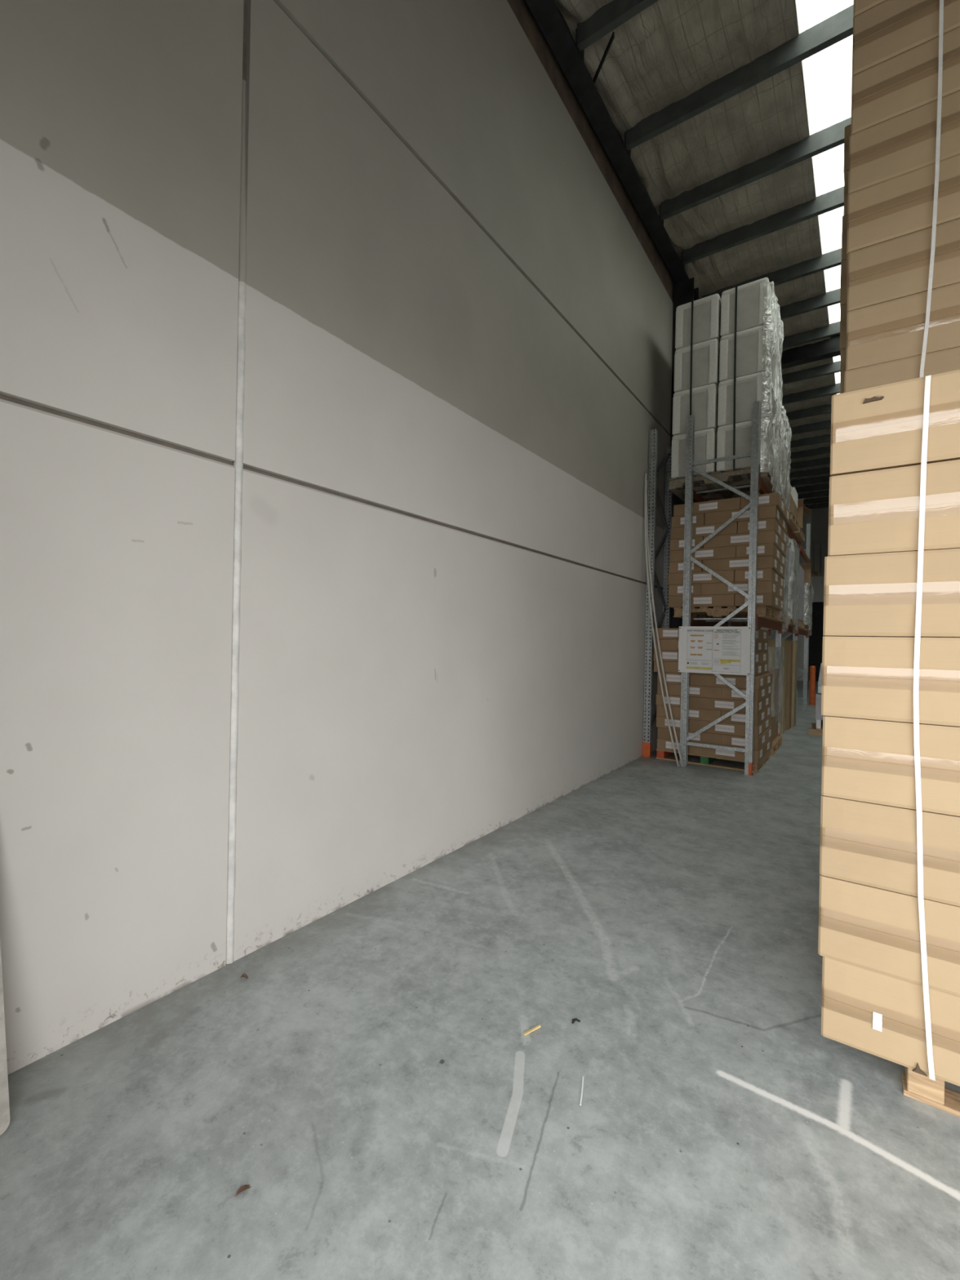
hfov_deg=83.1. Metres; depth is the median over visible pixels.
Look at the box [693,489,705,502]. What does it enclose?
beam
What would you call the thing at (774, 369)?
foam box
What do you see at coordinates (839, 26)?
beam
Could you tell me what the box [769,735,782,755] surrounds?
pallet
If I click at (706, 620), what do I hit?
support bar
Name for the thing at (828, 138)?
beam
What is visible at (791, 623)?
pallet
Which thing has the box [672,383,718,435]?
foam box
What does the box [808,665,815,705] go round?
bollard
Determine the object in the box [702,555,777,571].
carton
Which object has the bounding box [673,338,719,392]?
foam box
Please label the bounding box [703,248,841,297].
roof beam
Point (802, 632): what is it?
beam
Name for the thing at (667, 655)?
carton
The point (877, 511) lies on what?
carton
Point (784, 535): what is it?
carton
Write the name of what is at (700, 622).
beam
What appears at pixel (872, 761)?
carton
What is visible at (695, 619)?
support bar
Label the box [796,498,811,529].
carton
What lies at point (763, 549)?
carton
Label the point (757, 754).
carton
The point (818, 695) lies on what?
panel
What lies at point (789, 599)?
carton
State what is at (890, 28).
carton
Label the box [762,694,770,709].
carton
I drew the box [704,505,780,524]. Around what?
carton
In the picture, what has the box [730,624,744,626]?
beam
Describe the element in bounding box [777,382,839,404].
roof beam
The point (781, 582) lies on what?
carton
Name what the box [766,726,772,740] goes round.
carton
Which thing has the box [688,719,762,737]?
carton
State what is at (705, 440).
foam box
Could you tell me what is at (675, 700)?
carton
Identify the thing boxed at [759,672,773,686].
carton
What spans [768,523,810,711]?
frame
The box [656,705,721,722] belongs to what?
carton
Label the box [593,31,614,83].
brace
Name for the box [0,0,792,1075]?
wall
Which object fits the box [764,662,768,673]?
carton
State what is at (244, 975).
dead leaf
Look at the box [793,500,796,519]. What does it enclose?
carton
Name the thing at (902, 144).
carton
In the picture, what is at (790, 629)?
beam
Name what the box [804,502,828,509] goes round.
roof
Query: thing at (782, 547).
carton
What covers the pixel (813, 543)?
conduit
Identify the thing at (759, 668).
carton
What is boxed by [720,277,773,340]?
foam box
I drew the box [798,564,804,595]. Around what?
carton
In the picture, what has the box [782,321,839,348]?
roof beam
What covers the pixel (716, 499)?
carton
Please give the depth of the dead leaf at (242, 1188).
1.54 m
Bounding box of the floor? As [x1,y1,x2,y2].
[0,680,959,1279]
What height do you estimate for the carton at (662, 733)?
0.148 m
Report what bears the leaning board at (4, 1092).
on the floor
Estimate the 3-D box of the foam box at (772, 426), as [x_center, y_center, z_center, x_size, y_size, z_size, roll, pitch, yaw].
[3.700,-2.980,7.371,0.533,0.567,0.533,1,0,35]
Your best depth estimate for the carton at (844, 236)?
3.59 m
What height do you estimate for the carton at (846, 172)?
0.293 m
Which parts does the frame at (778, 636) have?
post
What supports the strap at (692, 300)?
attached to the foam box
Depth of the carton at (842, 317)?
3.59 m
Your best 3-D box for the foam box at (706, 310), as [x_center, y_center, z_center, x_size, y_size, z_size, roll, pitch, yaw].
[2.954,-4.133,7.231,0.533,0.567,0.533,1,0,35]
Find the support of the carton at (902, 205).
on the carton at (897, 268)
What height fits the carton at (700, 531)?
0.150 m
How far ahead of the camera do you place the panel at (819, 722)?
9.56 m
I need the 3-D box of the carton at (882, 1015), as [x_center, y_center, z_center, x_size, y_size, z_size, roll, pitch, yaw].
[1.967,1.320,2.010,1.141,0.290,0.894,1,0,35]
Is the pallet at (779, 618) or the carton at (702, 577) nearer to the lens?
the carton at (702, 577)
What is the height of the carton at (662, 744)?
0.148 m
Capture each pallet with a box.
[655,748,770,773]
[668,463,776,502]
[673,605,777,620]
[706,611,786,623]
[730,615,795,626]
[735,619,803,627]
[758,622,808,629]
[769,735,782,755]
[788,511,798,531]
[792,524,804,542]
[808,722,822,735]
[901,1066,959,1116]
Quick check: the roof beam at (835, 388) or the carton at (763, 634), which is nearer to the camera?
the carton at (763, 634)
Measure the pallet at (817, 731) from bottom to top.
0.115 m
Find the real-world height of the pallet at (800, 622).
0.130 m
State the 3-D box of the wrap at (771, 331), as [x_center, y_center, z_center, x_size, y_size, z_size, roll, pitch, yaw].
[3.783,-3.053,6.980,0.116,2.496,1.138,1,0,35]
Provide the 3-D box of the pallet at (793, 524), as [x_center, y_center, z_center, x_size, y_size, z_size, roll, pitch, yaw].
[4.919,-2.025,9.525,1.100,0.130,1.100,1,0,35]
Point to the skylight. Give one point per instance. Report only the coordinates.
(828, 73)
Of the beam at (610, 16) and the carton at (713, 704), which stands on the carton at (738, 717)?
the carton at (713, 704)
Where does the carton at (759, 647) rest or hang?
on the carton at (757, 654)
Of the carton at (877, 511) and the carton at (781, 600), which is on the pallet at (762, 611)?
the carton at (781, 600)
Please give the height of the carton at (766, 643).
0.148 m
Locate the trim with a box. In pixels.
[506,0,675,302]
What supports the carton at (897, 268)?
on the carton at (893, 330)
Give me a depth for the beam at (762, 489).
6.77 m
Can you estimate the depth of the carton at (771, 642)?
9.75 m
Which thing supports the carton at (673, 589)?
on the carton at (719, 600)
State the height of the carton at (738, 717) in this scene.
0.148 m
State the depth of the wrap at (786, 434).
7.97 m
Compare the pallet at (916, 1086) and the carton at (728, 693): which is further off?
the carton at (728, 693)
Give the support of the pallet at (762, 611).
on the beam at (760, 622)
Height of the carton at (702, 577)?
0.150 m
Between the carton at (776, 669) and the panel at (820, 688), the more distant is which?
the panel at (820, 688)
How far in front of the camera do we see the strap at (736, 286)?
6.72 m
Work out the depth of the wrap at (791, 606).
9.00 m
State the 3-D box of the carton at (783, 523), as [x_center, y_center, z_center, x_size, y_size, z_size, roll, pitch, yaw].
[3.887,-1.553,7.352,0.418,0.150,0.818,1,0,35]
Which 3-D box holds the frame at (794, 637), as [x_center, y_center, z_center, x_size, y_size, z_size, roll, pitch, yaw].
[6.038,-0.574,11.105,0.860,4.500,0.104,1,0,35]
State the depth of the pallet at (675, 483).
7.16 m
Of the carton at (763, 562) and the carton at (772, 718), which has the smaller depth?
the carton at (763, 562)
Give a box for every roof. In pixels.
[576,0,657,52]
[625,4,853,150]
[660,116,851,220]
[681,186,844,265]
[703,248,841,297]
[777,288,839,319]
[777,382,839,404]
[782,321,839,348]
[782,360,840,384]
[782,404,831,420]
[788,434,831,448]
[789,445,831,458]
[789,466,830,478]
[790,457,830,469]
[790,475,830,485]
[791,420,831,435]
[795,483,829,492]
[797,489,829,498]
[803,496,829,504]
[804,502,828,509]
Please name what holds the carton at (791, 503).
on the pallet at (793, 524)
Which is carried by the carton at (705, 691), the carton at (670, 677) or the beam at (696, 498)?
the carton at (670, 677)
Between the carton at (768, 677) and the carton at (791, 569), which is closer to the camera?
the carton at (768, 677)
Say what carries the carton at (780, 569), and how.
on the carton at (781, 582)
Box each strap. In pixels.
[689,299,694,472]
[733,284,737,471]
[913,374,935,1080]
[920,0,943,377]
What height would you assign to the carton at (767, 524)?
0.150 m
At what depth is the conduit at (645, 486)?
7.18 m
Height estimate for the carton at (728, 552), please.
0.150 m
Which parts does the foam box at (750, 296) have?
recessed panel, recessed panel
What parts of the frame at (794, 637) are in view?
post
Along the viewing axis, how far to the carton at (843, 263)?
3.59 m
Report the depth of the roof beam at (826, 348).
10.36 m
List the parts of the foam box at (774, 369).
recessed panel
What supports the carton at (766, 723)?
on the carton at (770, 729)
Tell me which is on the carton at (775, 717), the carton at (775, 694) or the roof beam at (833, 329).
the carton at (775, 694)
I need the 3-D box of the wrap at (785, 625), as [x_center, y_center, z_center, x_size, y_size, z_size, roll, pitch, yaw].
[4.539,-0.862,8.116,0.107,1.470,1.068,1,0,35]
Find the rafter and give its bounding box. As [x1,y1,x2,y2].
[525,0,703,299]
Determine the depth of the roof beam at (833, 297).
9.01 m
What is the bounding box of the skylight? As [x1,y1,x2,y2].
[794,0,853,394]
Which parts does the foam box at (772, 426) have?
recessed panel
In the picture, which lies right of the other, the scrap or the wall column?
the wall column
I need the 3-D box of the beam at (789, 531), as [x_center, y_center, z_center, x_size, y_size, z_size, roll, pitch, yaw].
[5.632,-1.879,9.786,0.060,0.190,2.550,1,0,35]
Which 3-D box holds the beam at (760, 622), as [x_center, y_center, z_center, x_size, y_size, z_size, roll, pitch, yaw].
[4.073,-0.210,7.623,0.060,0.190,2.550,1,0,35]
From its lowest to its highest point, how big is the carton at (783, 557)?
0.150 m
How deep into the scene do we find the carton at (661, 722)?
7.28 m
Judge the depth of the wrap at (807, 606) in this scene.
11.06 m
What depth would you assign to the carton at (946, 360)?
2.59 m
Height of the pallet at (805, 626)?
0.130 m
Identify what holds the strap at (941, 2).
attached to the carton at (860, 6)
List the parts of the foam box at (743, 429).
recessed panel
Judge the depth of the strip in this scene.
1.89 m
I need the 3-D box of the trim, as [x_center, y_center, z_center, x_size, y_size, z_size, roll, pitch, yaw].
[5.946,-5.530,12.697,0.165,0.800,28.500,1,0,35]
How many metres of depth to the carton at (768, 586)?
6.82 m
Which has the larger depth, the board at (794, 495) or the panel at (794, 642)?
the panel at (794, 642)
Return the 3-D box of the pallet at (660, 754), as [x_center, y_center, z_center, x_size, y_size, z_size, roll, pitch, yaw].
[3.239,1.564,7.486,1.250,0.130,1.165,1,0,35]
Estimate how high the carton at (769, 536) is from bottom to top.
0.150 m
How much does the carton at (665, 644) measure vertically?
0.148 m
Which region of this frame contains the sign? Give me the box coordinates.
[678,626,751,675]
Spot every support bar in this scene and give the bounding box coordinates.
[693,617,747,620]
[696,484,750,494]
[705,619,747,622]
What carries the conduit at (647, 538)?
on the floor
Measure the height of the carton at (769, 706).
0.148 m
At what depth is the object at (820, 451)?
16.45 m
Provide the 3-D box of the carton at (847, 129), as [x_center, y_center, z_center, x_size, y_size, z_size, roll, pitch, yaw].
[3.134,-3.253,3.617,1.141,0.293,0.894,1,0,36]
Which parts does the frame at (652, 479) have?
post, post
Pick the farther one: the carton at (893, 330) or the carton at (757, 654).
the carton at (757, 654)
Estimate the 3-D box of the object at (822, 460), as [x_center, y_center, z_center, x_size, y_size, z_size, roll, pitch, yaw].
[13.602,-5.659,15.434,8.735,0.200,0.070,1,0,35]
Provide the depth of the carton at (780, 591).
7.18 m
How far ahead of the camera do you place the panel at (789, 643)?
10.09 m
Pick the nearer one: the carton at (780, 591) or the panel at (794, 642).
the carton at (780, 591)
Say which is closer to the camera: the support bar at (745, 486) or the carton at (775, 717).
the support bar at (745, 486)
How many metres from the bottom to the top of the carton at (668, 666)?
0.148 m
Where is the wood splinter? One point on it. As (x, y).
(537, 1027)
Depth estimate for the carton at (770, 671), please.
8.02 m
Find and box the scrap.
[571,1017,580,1023]
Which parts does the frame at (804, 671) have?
post, post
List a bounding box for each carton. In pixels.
[653,627,679,639]
[653,639,678,650]
[653,649,678,662]
[653,661,714,675]
[655,693,680,706]
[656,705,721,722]
[656,715,688,729]
[657,671,689,684]
[657,683,721,698]
[657,727,722,745]
[657,737,688,753]
[667,569,734,584]
[668,583,701,595]
[668,594,734,608]
[669,546,736,562]
[669,560,702,573]
[670,536,703,551]
[671,513,704,528]
[671,521,737,539]
[673,497,741,516]
[688,696,762,713]
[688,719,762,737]
[688,745,763,762]
[689,673,764,688]
[700,488,782,501]
[701,580,776,595]
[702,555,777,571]
[703,530,778,548]
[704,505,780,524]
[720,662,764,676]
[720,707,767,725]
[721,685,767,701]
[721,729,768,750]
[734,568,780,586]
[734,593,780,608]
[736,542,782,564]
[737,517,782,541]
[740,492,786,517]
[755,629,759,640]
[755,640,764,652]
[755,652,759,664]
[759,629,768,641]
[759,652,768,663]
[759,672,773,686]
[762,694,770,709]
[762,715,771,732]
[763,737,772,756]
[764,639,786,733]
[764,640,768,652]
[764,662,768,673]
[766,705,770,717]
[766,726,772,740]
[767,669,774,694]
[767,684,771,696]
[768,667,778,693]
[769,693,773,718]
[770,717,773,741]
[773,598,783,610]
[773,690,778,715]
[773,713,777,740]
[775,560,784,577]
[775,583,784,599]
[777,449,783,465]
[777,537,786,556]
[779,513,786,534]
[779,576,783,588]
[781,554,785,567]
[782,529,786,545]
[783,507,789,524]
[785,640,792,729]
[786,545,796,580]
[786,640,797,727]
[787,580,795,617]
[789,493,793,512]
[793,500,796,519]
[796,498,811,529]
[796,592,804,621]
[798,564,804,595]
[800,563,818,586]
[817,662,822,686]
[817,874,959,996]
[819,795,959,906]
[821,635,959,726]
[821,715,959,816]
[821,955,959,1086]
[822,548,959,637]
[827,459,959,556]
[830,369,959,476]
[840,258,846,309]
[840,303,846,356]
[840,347,846,393]
[841,213,847,260]
[843,168,848,215]
[844,124,850,173]
[844,346,959,392]
[845,153,959,335]
[845,282,959,370]
[846,217,959,318]
[848,89,959,194]
[850,0,959,126]
[850,26,959,134]
[853,0,885,17]
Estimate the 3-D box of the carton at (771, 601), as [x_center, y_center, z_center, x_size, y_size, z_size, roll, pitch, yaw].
[3.606,-0.493,7.020,0.418,0.150,0.818,1,0,35]
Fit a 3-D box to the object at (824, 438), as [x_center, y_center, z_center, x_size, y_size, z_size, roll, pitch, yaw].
[12.243,-5.634,13.504,8.735,0.200,0.070,1,0,35]
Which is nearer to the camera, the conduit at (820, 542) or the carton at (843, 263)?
the carton at (843, 263)
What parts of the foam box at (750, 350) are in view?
recessed panel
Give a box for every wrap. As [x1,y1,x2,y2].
[760,281,783,497]
[776,405,791,522]
[777,533,791,631]
[787,538,799,634]
[804,582,813,635]
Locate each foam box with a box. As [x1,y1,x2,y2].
[671,427,716,484]
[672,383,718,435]
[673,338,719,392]
[675,293,720,350]
[715,418,768,480]
[717,371,770,429]
[719,324,772,386]
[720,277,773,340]
[728,441,775,489]
[770,390,776,443]
[772,349,776,388]
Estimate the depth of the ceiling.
5.96 m
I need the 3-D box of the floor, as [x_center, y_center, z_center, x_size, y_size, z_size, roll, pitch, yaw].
[10.196,1.858,11.053,9.400,0.200,30.550,1,0,35]
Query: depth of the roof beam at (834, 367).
11.39 m
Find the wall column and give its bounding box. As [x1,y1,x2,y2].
[666,277,698,627]
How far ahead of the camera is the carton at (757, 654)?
6.85 m
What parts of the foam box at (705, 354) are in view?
recessed panel, recessed panel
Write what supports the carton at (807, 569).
on the carton
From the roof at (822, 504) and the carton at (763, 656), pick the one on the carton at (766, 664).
the carton at (763, 656)
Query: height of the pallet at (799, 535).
0.130 m
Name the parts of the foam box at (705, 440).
recessed panel, recessed panel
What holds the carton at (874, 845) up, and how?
on the carton at (871, 928)
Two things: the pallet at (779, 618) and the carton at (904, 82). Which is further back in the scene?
the pallet at (779, 618)
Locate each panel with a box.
[815,692,823,719]
[816,720,822,728]
[817,685,822,693]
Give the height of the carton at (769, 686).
0.148 m
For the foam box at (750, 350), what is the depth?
6.70 m
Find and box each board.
[0,940,9,1135]
[791,487,797,508]
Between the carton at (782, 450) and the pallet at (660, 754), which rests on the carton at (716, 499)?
the carton at (782, 450)
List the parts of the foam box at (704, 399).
recessed panel, recessed panel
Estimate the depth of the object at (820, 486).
20.45 m
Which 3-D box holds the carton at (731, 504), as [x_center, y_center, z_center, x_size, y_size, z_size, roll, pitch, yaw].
[3.046,-1.721,7.188,0.818,0.150,0.418,1,0,35]
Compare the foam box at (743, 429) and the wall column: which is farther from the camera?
the wall column
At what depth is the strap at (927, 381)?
1.82 m
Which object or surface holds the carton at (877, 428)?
on the carton at (877, 511)
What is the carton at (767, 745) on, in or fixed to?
on the pallet at (660, 754)
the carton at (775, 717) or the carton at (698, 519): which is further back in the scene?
the carton at (775, 717)
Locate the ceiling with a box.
[554,0,835,506]
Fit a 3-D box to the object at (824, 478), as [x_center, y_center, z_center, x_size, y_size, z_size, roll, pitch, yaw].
[14.962,-5.683,17.363,8.735,0.200,0.070,1,0,35]
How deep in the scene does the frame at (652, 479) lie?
7.46 m
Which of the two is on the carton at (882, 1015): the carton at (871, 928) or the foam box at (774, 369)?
the carton at (871, 928)
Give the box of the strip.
[579,1075,583,1105]
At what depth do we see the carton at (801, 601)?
10.26 m
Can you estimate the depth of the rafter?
5.65 m
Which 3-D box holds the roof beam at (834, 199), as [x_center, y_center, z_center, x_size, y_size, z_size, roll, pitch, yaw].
[6.538,-5.532,5.411,8.735,0.200,0.070,1,0,35]
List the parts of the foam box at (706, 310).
recessed panel, recessed panel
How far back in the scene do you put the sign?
6.73 m
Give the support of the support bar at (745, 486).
attached to the beam at (762, 489)
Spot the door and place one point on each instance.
(815, 640)
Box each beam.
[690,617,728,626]
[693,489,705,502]
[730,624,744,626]
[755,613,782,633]
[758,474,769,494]
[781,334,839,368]
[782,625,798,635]
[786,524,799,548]
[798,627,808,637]
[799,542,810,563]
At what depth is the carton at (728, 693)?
6.81 m
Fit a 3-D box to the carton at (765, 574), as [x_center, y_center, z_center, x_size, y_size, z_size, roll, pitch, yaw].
[3.608,-0.797,7.027,0.418,0.150,0.818,1,0,35]
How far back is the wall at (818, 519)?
23.86 m
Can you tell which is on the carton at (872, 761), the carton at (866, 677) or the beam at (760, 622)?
the carton at (866, 677)
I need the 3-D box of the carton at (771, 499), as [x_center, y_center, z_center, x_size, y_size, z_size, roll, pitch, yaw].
[3.668,-1.708,6.990,0.418,0.150,0.818,1,0,35]
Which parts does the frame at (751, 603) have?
post, post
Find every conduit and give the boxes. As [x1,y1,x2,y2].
[644,473,679,766]
[646,480,683,766]
[813,542,814,570]
[819,542,822,573]
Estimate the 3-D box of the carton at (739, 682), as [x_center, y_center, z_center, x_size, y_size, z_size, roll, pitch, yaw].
[3.207,0.527,7.044,0.818,0.148,0.418,1,0,35]
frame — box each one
[642,429,672,757]
[679,400,760,776]
[727,622,782,736]
[768,498,799,724]
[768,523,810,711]
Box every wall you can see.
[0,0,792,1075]
[796,506,828,680]
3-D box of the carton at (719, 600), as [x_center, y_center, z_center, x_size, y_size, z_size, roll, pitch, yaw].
[2.984,-0.506,7.217,0.818,0.150,0.418,1,0,35]
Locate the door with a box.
[808,601,823,681]
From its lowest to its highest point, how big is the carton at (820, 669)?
0.385 m
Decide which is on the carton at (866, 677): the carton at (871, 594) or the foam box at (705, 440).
the carton at (871, 594)
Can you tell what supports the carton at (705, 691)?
on the carton at (675, 700)
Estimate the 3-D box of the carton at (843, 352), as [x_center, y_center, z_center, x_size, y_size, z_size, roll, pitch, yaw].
[3.109,-1.773,3.616,1.141,0.293,0.895,1,0,36]
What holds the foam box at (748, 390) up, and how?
on the foam box at (743, 429)
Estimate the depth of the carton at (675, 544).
7.18 m
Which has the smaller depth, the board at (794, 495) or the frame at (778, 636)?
the frame at (778, 636)
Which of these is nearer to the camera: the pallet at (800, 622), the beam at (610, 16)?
the beam at (610, 16)
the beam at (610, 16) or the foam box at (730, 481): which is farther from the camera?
the foam box at (730, 481)
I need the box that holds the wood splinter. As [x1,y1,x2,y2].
[523,1024,541,1035]
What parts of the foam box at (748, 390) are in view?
recessed panel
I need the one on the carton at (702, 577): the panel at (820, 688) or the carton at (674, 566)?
the carton at (674, 566)
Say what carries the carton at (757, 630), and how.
on the carton at (759, 647)
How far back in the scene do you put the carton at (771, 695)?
8.03 m
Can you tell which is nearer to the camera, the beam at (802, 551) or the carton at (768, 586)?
the carton at (768, 586)
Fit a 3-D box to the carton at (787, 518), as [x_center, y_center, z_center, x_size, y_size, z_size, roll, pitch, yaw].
[3.861,-1.706,7.616,0.818,0.150,0.418,1,0,35]
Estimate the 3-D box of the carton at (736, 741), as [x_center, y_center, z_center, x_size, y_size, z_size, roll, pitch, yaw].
[3.474,1.281,7.088,0.418,0.148,0.818,1,0,35]
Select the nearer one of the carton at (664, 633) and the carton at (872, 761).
the carton at (872, 761)
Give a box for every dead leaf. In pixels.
[235,1184,251,1196]
[240,973,248,978]
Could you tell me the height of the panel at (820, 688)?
0.120 m
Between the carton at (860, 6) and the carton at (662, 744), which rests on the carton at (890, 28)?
the carton at (860, 6)

